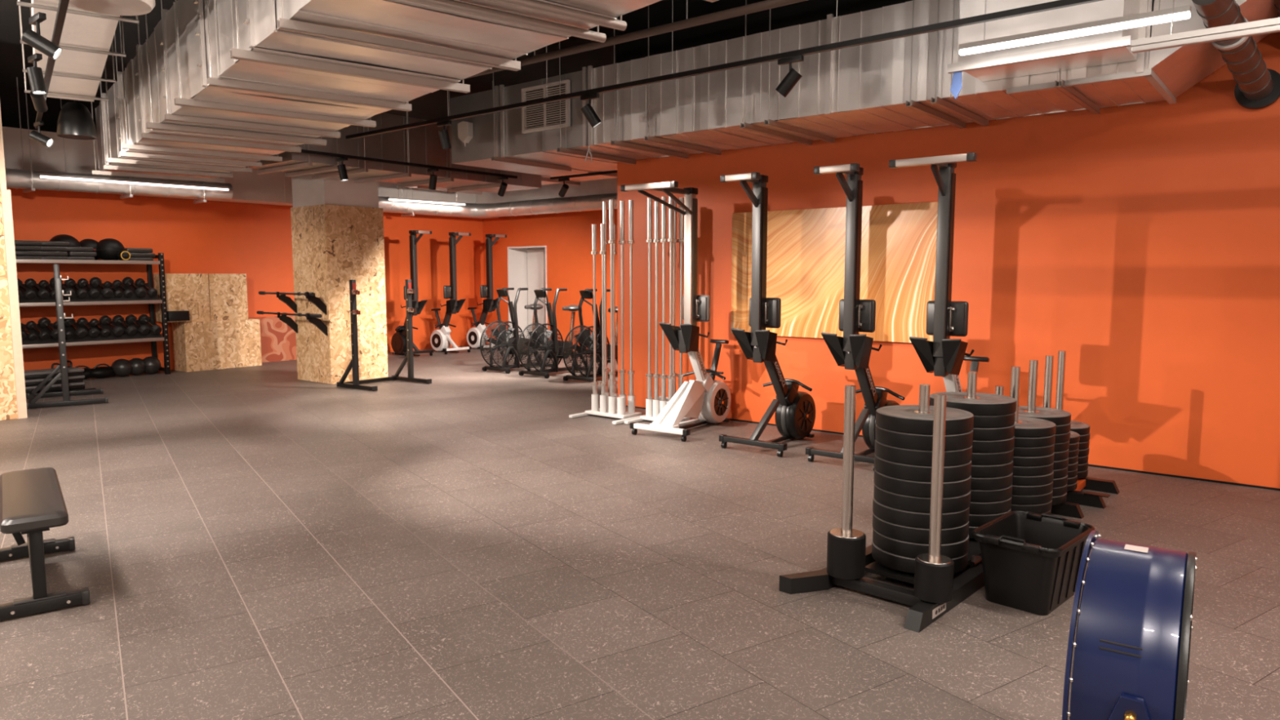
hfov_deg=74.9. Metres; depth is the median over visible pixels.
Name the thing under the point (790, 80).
spotlight
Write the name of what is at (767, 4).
ceiling pipe
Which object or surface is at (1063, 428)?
bumper plate
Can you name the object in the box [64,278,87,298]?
dumbbell
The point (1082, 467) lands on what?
bumper plate
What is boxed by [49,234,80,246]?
medicine ball
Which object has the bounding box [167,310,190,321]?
tray
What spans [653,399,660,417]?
cup
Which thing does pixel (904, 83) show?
air duct
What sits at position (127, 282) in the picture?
dumbbell
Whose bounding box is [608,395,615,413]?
cup
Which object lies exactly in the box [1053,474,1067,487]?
bumper plate
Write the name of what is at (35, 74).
spotlight
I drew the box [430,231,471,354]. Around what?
rowing machine
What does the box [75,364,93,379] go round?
sandbag
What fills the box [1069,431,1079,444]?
bumper plate
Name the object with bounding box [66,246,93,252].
pad
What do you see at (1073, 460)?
bumper plate
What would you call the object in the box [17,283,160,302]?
dumbbells
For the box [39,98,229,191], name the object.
tube light
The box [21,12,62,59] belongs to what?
spotlight
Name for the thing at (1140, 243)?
wall
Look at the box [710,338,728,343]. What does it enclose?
monitor
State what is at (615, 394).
cup
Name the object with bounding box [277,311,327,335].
holder
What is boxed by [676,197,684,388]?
barbell
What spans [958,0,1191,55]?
tube light
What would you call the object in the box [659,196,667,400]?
barbell
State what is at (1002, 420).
bumper plate
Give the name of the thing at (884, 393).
monitor
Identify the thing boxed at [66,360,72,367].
kettlebell
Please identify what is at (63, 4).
track
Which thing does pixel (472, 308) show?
monitor
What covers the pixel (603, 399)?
cup
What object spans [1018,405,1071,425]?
bumper plate
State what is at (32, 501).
bench
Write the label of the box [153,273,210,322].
box
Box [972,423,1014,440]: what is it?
bumper plate
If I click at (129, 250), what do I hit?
pad
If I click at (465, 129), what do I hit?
alarm box
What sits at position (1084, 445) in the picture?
bumper plate
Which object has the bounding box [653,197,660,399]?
barbell
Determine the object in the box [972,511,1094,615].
storage bin
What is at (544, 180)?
air duct
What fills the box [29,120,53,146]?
spotlight
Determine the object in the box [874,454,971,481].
bumper plate
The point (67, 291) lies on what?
dumbbell
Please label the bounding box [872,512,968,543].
bumper plate
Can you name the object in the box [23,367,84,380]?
step platform
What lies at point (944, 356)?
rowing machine
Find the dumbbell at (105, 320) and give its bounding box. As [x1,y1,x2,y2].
[99,315,124,336]
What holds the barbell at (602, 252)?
on the stand at (615, 406)
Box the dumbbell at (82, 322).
[76,317,99,337]
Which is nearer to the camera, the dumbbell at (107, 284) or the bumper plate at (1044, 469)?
the bumper plate at (1044, 469)
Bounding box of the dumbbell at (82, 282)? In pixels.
[77,278,99,297]
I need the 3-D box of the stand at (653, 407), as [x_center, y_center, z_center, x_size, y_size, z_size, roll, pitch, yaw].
[0.267,0.516,8.483,0.530,0.227,0.700,5,7,39]
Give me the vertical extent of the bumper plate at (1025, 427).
0.052 m
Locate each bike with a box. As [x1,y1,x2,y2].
[480,287,551,373]
[517,288,592,378]
[562,288,617,382]
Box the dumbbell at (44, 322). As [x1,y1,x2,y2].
[37,317,57,339]
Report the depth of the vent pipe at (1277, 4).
5.05 m
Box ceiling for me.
[0,0,765,119]
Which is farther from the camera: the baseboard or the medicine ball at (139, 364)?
the medicine ball at (139, 364)
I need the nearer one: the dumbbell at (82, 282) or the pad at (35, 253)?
the pad at (35, 253)
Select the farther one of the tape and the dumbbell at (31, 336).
the dumbbell at (31, 336)
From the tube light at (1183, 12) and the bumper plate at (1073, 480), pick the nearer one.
the tube light at (1183, 12)
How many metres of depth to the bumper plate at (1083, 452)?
5.77 m
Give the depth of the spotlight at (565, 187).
11.48 m
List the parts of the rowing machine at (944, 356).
leg, seat, seat, beam plate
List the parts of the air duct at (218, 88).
hanger rod, hanger rod, hanger rod, hanger rod, hanger rod, hanger rod, hanger rod, support rail, hanger rod, support rail, hanger rod, support rail, support rail, support rail, hanger rod, support rail, support rail, hanger rod, support rail, support rail, hanger rod, support rail, support rail, support rail, support rail, support rail, support rail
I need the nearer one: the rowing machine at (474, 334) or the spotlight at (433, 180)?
the spotlight at (433, 180)
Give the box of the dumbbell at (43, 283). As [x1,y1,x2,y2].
[38,280,55,298]
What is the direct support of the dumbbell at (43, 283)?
on the dumbbell rack
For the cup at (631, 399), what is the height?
0.180 m
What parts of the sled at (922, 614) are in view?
post, post, post, post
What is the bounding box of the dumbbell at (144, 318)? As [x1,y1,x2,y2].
[137,314,161,334]
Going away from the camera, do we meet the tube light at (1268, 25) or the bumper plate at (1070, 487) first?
the tube light at (1268, 25)
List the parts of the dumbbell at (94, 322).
handle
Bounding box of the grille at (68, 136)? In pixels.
[59,134,94,138]
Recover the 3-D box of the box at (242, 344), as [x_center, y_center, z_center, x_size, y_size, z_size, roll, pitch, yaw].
[-6.635,-0.285,13.756,0.420,0.771,0.596,5,7,39]
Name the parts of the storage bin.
handle, handle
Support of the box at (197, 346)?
on the floor
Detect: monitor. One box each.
[395,325,404,332]
[431,308,441,329]
[467,306,478,327]
[496,288,510,303]
[533,289,548,305]
[579,289,593,306]
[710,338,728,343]
[785,381,799,391]
[875,389,887,399]
[963,355,989,390]
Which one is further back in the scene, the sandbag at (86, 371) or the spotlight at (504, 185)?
the sandbag at (86, 371)
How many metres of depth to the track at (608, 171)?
11.23 m
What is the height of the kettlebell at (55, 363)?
0.276 m
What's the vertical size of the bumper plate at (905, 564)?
0.072 m
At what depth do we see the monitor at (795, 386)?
7.46 m
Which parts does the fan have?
slot trim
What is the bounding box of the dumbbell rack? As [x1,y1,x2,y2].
[15,253,190,374]
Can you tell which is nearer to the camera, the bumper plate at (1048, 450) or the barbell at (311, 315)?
the bumper plate at (1048, 450)
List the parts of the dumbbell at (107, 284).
handle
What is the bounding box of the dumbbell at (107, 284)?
[103,280,122,297]
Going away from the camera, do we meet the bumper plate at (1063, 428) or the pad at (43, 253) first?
the bumper plate at (1063, 428)
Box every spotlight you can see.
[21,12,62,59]
[26,53,47,94]
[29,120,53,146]
[30,90,47,112]
[336,156,348,181]
[427,168,438,190]
[436,120,451,149]
[497,176,508,196]
[558,177,569,197]
[580,93,601,128]
[775,54,804,97]
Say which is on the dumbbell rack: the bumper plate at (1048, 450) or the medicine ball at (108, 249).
the medicine ball at (108, 249)
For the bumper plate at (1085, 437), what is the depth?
5.76 m
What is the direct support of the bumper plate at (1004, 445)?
on the bumper plate at (996, 458)
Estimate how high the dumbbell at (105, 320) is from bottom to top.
0.301 m
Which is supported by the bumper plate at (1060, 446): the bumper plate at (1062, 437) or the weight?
the bumper plate at (1062, 437)
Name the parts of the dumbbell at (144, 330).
handle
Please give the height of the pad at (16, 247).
0.064 m
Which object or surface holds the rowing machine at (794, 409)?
on the floor
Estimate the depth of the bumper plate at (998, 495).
4.44 m
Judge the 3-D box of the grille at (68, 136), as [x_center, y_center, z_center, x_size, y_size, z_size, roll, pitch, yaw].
[-5.386,-2.140,8.000,0.280,0.008,0.280,5,7,39]
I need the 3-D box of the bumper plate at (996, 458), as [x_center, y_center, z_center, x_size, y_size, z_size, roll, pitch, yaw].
[1.826,0.503,4.637,0.450,0.064,0.450,2,6,22]
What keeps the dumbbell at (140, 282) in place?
on the dumbbell rack
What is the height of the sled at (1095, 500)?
0.955 m
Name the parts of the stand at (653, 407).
plate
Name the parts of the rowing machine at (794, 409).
leg, seat, leg, seat, beam plate, pull handle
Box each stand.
[26,264,108,408]
[336,279,431,391]
[568,391,645,424]
[624,396,700,426]
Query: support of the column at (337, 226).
on the floor
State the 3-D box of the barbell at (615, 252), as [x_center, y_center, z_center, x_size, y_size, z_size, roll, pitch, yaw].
[-0.277,-0.441,8.853,0.075,1.960,0.074,0,6,-5]
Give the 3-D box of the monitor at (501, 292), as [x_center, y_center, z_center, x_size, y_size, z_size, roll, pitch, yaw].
[-2.082,-0.979,12.920,0.232,0.240,0.195,5,7,39]
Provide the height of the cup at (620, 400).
0.180 m
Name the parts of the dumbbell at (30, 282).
handle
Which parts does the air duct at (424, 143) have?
support rail, support rail, support rail, hanger rod, support rail, hanger rod, support rail, hanger rod, support rail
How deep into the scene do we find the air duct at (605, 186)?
15.61 m
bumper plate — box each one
[871,541,968,573]
[872,497,969,528]
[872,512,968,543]
[872,527,968,558]
[873,484,970,513]
[874,439,972,466]
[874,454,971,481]
[874,468,971,497]
[875,404,973,435]
[875,424,973,450]
[929,391,1016,415]
[968,497,1011,514]
[968,508,1011,526]
[968,525,978,538]
[970,460,1013,477]
[970,472,1013,489]
[970,484,1012,502]
[971,448,1013,465]
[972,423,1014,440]
[972,435,1014,453]
[973,412,1015,427]
[1010,499,1052,513]
[1011,490,1053,504]
[1012,462,1053,475]
[1012,471,1053,485]
[1012,480,1053,495]
[1013,443,1054,456]
[1013,453,1053,466]
[1014,416,1056,437]
[1014,434,1055,447]
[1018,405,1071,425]
[1039,509,1051,515]
[1052,484,1067,496]
[1052,492,1066,505]
[1053,440,1069,452]
[1053,448,1068,461]
[1053,457,1068,470]
[1053,466,1067,478]
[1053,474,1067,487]
[1054,422,1071,434]
[1054,431,1070,443]
[1066,475,1077,484]
[1066,482,1077,491]
[1067,462,1078,471]
[1067,468,1077,477]
[1068,441,1079,450]
[1068,448,1079,457]
[1068,454,1078,464]
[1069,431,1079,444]
[1070,420,1089,435]
[1077,455,1088,464]
[1077,461,1088,471]
[1077,468,1088,479]
[1078,440,1088,449]
[1078,447,1088,457]
[1079,432,1089,442]
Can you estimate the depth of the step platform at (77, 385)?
10.44 m
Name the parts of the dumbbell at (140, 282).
handle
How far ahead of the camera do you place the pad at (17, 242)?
11.21 m
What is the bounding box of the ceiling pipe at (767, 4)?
[458,0,807,79]
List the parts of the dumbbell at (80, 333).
handle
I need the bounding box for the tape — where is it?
[584,145,592,163]
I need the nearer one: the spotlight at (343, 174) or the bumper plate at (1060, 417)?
the bumper plate at (1060, 417)
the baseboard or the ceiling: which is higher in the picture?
the ceiling
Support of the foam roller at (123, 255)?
on the dumbbell rack
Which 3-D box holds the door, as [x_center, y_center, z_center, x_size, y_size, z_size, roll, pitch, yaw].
[-2.125,-1.343,17.434,1.270,2.140,0.632,5,7,39]
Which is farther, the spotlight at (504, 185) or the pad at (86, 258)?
the pad at (86, 258)
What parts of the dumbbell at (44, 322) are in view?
handle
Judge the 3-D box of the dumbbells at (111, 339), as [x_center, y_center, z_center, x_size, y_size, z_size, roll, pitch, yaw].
[-8.098,-0.370,11.769,0.460,0.282,2.410,5,7,39]
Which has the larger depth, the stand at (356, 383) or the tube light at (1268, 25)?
the stand at (356, 383)
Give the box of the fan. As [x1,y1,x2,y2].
[1062,530,1198,719]
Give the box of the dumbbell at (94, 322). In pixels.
[89,318,110,337]
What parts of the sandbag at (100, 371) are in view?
carry handle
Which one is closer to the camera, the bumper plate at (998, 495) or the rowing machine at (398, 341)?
the bumper plate at (998, 495)
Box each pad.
[14,240,41,245]
[14,245,40,250]
[15,250,41,256]
[15,255,41,259]
[36,250,67,256]
[40,240,69,246]
[40,245,67,251]
[41,256,68,259]
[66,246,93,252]
[66,251,96,257]
[67,256,94,260]
[118,257,153,261]
[123,248,152,253]
[129,253,155,257]
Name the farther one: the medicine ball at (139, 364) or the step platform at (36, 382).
the medicine ball at (139, 364)
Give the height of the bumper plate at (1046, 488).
0.052 m
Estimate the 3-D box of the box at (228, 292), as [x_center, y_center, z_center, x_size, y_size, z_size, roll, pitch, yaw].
[-6.753,-1.024,13.535,0.420,0.742,0.591,5,7,39]
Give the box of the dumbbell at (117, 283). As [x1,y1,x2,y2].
[112,280,133,297]
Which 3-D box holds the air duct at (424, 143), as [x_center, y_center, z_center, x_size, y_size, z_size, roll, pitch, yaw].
[-3.020,-2.995,10.877,1.180,1.360,3.780,5,7,39]
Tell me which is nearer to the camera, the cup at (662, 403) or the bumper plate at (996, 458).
the bumper plate at (996, 458)
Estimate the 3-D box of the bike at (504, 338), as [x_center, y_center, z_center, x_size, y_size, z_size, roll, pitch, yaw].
[-1.970,-0.485,13.108,0.580,1.298,1.211,5,7,39]
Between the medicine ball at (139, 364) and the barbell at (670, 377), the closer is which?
the barbell at (670, 377)
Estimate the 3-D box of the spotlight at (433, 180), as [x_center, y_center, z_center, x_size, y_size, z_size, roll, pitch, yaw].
[-2.586,-2.258,10.452,0.088,0.261,0.181,-4,7,-35]
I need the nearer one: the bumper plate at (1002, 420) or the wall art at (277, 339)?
the bumper plate at (1002, 420)
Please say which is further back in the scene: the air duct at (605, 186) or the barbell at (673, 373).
the air duct at (605, 186)
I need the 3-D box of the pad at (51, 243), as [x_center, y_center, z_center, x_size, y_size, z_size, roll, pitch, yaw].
[-8.148,-1.606,11.566,0.403,0.064,0.335,5,7,39]
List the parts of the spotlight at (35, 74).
stem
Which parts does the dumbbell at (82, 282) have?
handle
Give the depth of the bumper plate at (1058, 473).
5.11 m
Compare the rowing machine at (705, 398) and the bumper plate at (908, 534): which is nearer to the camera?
the bumper plate at (908, 534)
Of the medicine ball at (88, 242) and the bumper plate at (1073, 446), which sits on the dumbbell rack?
the medicine ball at (88, 242)
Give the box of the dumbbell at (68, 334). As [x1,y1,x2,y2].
[53,321,72,338]
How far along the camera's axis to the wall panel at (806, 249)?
7.72 m
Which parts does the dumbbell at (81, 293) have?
handle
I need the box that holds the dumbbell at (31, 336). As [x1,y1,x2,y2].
[20,322,36,340]
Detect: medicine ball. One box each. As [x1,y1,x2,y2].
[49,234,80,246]
[79,238,99,260]
[97,238,124,260]
[111,359,133,376]
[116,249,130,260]
[129,358,146,375]
[142,356,160,373]
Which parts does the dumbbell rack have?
rail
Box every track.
[30,0,69,128]
[300,81,517,178]
[345,0,1102,139]
[550,169,617,179]
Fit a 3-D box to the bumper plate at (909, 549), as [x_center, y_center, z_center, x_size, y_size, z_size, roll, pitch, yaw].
[1.383,0.877,4.130,0.450,0.072,0.450,-4,7,-37]
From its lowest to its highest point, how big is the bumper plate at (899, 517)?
0.072 m
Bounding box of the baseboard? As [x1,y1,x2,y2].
[626,404,1279,490]
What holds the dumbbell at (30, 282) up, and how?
on the dumbbell rack
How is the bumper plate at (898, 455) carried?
on the bumper plate at (894, 469)
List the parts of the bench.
adjuster knob, plate, post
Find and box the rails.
[26,385,96,398]
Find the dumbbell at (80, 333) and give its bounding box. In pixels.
[63,316,87,338]
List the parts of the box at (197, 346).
panel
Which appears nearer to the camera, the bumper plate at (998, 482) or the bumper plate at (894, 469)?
the bumper plate at (894, 469)
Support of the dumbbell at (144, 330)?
on the dumbbell rack
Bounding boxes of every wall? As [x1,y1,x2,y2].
[0,84,484,370]
[482,208,617,350]
[616,0,1279,488]
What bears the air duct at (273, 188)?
attached to the wall at (255, 240)
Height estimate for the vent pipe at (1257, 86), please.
0.526 m
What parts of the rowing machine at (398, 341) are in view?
seat, pull handle, leg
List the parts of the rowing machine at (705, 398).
leg, seat, seat, beam plate, pull handle, monitor arm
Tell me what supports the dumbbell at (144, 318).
on the dumbbell rack
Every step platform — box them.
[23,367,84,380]
[24,375,84,386]
[25,382,84,393]
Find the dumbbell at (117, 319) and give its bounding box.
[112,315,137,336]
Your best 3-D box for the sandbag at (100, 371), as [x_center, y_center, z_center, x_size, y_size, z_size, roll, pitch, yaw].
[-7.806,0.154,12.154,0.244,0.216,0.410,3,7,31]
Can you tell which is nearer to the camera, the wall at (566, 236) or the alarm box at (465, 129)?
the alarm box at (465, 129)
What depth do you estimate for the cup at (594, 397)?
8.86 m
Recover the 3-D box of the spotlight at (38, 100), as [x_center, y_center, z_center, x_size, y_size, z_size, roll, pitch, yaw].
[-4.566,-2.008,6.345,0.095,0.236,0.192,-3,7,-30]
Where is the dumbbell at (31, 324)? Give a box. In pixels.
[26,320,48,339]
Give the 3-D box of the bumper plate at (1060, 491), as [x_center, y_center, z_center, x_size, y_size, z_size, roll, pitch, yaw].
[2.466,0.787,5.314,0.444,0.052,0.444,5,7,39]
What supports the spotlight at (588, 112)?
hanging from the track at (1058, 4)
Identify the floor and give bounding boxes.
[0,345,1279,719]
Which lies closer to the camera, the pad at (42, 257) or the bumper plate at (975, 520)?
the bumper plate at (975, 520)
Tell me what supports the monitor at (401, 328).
on the rowing machine at (398, 341)
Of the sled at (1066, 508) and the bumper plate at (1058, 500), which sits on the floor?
the sled at (1066, 508)
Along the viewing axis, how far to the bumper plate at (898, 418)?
3.93 m
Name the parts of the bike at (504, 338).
swing arm, head post, swing arm, frame, seat post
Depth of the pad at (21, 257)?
11.21 m
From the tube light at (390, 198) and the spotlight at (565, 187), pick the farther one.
the tube light at (390, 198)
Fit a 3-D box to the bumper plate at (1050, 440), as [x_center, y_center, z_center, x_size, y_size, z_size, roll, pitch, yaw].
[2.185,0.441,4.899,0.444,0.052,0.444,1,6,5]
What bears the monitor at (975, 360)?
on the rowing machine at (944, 356)
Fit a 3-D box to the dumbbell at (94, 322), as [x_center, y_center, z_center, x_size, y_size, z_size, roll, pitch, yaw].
[-7.809,-0.467,12.084,0.343,0.255,0.119,3,6,26]
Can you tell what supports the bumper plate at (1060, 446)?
on the bumper plate at (1059, 455)
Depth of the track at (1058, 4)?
5.68 m
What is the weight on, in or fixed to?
on the sled at (922, 614)
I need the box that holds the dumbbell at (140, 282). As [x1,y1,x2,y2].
[134,278,157,297]
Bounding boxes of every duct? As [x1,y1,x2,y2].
[1,126,498,218]
[4,77,233,203]
[16,0,155,102]
[91,0,718,182]
[245,90,541,192]
[378,186,617,217]
[408,168,617,194]
[450,0,1278,176]
[475,177,617,203]
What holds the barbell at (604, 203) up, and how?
on the stand at (615, 406)
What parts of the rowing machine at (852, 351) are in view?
leg, leg, seat, seat, beam plate, pull handle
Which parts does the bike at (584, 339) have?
swing arm, head post, frame, swing arm, seat post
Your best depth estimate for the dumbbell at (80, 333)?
11.82 m
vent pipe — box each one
[1191,0,1279,109]
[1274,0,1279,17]
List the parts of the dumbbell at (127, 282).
handle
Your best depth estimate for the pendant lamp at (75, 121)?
7.89 m
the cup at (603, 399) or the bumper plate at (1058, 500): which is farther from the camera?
the cup at (603, 399)
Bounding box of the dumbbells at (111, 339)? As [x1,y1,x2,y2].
[21,320,162,344]
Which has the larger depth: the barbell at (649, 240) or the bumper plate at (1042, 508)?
the barbell at (649, 240)
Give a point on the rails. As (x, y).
(83, 388)
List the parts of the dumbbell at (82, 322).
handle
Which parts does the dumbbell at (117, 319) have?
handle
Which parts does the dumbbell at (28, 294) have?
handle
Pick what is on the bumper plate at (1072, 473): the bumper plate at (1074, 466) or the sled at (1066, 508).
the bumper plate at (1074, 466)
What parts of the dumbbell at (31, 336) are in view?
handle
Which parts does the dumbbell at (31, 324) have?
handle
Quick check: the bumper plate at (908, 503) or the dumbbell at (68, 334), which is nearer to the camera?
the bumper plate at (908, 503)
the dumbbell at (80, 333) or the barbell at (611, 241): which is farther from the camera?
the dumbbell at (80, 333)
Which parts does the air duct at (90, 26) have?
hanger rod, support rail, hanger rod, support rail, hanger rod, support rail, support rail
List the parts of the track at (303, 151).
track rail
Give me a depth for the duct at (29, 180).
11.50 m
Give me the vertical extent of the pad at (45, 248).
0.064 m
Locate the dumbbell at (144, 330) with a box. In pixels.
[124,314,149,335]
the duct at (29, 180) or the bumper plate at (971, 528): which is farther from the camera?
the duct at (29, 180)
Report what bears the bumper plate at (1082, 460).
on the bumper plate at (1082, 467)
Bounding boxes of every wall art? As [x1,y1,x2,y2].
[248,315,297,362]
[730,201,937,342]
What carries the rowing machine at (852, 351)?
on the floor
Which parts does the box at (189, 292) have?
panel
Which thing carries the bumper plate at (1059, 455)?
on the bumper plate at (1058, 464)
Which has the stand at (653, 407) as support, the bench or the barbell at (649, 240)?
the barbell at (649, 240)
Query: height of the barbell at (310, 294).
0.068 m
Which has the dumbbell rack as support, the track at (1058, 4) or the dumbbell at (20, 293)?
the dumbbell at (20, 293)
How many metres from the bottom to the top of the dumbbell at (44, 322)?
0.301 m
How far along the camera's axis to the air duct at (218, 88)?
5.30 m
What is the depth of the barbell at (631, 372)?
8.65 m
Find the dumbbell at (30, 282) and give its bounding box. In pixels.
[24,278,48,298]
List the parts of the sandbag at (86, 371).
carry handle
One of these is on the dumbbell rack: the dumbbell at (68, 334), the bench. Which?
the dumbbell at (68, 334)
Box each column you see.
[0,105,27,420]
[290,173,387,384]
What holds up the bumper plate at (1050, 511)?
on the sled at (1066, 508)
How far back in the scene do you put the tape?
7.97 m
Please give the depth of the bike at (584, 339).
11.71 m
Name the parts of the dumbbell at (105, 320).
handle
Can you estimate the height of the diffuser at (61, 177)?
0.050 m
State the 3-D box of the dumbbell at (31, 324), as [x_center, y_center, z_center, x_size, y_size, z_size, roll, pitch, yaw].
[-8.289,-0.408,11.498,0.343,0.255,0.119,2,6,21]
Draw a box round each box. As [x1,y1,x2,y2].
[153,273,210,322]
[171,320,226,372]
[208,273,248,320]
[222,318,262,368]
[457,120,473,146]
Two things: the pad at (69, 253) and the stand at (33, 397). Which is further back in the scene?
the pad at (69, 253)
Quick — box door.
[506,245,547,345]
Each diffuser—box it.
[40,175,228,191]
[1131,24,1279,53]
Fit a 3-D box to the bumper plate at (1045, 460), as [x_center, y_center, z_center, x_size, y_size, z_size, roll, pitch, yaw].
[2.185,0.550,4.911,0.444,0.052,0.444,1,6,5]
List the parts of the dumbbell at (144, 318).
handle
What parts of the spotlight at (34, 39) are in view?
stem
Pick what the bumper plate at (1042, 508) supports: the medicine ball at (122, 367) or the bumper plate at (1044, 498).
the bumper plate at (1044, 498)
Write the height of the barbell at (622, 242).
2.200 m
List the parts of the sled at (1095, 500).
post, post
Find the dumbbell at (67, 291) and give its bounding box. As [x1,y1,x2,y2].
[49,277,75,298]
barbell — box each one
[256,311,321,318]
[258,291,315,296]
[591,224,598,394]
[599,223,606,395]
[602,201,608,392]
[608,199,615,396]
[613,224,617,393]
[618,200,626,395]
[627,200,635,395]
[645,197,653,399]
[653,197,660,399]
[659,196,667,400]
[666,195,675,401]
[671,200,677,395]
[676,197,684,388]
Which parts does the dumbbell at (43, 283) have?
handle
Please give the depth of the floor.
4.22 m
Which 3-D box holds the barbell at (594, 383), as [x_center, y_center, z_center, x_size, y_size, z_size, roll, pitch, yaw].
[-0.478,-0.436,8.797,0.075,1.960,0.074,5,7,39]
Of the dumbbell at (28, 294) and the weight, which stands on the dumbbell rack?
the dumbbell at (28, 294)
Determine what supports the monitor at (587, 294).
on the bike at (584, 339)
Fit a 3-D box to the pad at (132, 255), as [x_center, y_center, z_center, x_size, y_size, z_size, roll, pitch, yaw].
[-7.465,-1.554,12.412,0.403,0.064,0.360,5,7,38]
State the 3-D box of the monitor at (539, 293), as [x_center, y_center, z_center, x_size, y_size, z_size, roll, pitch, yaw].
[-1.421,-0.916,12.341,0.232,0.231,0.181,5,7,39]
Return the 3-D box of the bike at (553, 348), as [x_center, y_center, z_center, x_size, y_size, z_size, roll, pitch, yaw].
[-1.313,-0.427,12.524,0.580,1.298,1.211,5,7,39]
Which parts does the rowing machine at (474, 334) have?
seat, seat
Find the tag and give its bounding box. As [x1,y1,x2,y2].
[950,71,961,99]
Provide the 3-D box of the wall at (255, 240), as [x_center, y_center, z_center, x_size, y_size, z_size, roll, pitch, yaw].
[-8.528,-1.737,11.809,0.210,4.050,16.100,5,7,39]
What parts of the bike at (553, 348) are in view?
swing arm, head post, frame, swing arm, seat post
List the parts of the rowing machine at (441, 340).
pull handle, seat, seat, leg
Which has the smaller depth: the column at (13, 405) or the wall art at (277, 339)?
the column at (13, 405)
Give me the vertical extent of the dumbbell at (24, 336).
0.301 m
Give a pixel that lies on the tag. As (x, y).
(956, 86)
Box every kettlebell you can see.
[50,362,60,368]
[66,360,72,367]
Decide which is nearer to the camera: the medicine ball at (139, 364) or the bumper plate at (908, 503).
the bumper plate at (908, 503)
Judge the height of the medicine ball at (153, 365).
0.270 m
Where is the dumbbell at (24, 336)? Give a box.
[21,330,26,340]
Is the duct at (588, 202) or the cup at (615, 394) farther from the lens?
the duct at (588, 202)
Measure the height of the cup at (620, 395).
0.180 m
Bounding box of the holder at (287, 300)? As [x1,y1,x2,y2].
[275,291,326,315]
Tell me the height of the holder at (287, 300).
0.308 m
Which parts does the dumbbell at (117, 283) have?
handle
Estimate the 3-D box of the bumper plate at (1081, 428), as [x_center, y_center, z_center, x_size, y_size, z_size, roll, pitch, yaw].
[2.966,0.474,5.932,0.400,0.048,0.400,2,6,16]
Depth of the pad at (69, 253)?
11.68 m
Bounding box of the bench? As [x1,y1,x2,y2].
[0,467,90,620]
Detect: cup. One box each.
[591,393,598,411]
[600,395,607,412]
[605,391,608,408]
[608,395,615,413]
[614,393,617,410]
[617,396,624,414]
[618,394,626,411]
[627,395,635,413]
[645,398,653,417]
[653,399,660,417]
[659,400,666,413]
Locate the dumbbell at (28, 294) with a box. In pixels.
[17,278,35,299]
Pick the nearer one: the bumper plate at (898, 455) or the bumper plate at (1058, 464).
the bumper plate at (898, 455)
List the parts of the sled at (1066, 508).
post, post, post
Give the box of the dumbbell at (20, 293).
[17,289,22,298]
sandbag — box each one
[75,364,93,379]
[89,363,115,377]
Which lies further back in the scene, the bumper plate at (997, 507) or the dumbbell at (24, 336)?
the dumbbell at (24, 336)
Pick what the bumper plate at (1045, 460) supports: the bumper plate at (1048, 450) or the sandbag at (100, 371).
the bumper plate at (1048, 450)
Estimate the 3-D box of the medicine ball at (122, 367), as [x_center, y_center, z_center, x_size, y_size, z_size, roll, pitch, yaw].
[-7.635,0.114,12.325,0.286,0.263,0.286,5,7,39]
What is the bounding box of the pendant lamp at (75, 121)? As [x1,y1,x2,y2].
[56,99,97,139]
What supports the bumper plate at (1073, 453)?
on the bumper plate at (1073, 460)
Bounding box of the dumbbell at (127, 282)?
[121,276,146,297]
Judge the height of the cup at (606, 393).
0.180 m
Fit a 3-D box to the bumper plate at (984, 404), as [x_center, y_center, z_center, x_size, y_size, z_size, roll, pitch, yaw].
[1.828,0.238,4.609,0.450,0.064,0.450,-2,6,-22]
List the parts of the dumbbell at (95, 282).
handle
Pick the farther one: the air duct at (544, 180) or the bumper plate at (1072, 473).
the air duct at (544, 180)
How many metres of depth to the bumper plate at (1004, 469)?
4.42 m
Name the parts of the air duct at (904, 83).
hanger rod, support rail, dull panel, grille frame, hanger rod, support rail, dull panel, hanger rod, hanger rod, support rail, support rail, hanger rod, hanger rod, support rail, support rail, hanger rod, support rail, hanger rod, support rail, hanger rod, box edge rail, support rail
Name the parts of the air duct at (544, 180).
support rail, support rail, support rail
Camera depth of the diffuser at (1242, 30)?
4.21 m
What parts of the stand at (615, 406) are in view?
plate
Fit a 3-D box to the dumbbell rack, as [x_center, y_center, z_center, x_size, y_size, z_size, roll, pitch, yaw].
[-7.988,-0.620,11.848,0.560,1.820,2.830,5,7,39]
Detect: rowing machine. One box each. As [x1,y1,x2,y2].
[391,230,433,356]
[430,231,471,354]
[466,234,506,351]
[620,181,730,441]
[719,172,815,457]
[805,163,904,471]
[888,152,989,391]
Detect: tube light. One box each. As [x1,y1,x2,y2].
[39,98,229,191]
[388,195,465,205]
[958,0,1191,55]
[1131,0,1279,53]
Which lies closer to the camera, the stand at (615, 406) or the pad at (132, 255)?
the stand at (615, 406)
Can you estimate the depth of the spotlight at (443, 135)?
7.89 m
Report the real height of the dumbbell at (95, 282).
0.301 m
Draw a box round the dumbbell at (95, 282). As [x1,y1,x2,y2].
[88,276,113,297]
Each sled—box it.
[778,371,984,632]
[995,360,1084,519]
[1043,350,1119,508]
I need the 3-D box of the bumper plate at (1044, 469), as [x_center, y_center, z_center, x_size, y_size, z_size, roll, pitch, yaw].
[2.184,0.605,4.917,0.444,0.052,0.444,1,6,11]
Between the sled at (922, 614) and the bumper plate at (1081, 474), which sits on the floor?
the sled at (922, 614)
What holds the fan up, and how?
on the floor
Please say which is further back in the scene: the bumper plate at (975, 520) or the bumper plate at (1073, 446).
the bumper plate at (1073, 446)
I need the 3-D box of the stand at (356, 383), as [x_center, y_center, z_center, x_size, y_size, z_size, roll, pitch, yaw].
[-3.459,-0.369,11.268,0.780,1.423,0.990,4,7,35]

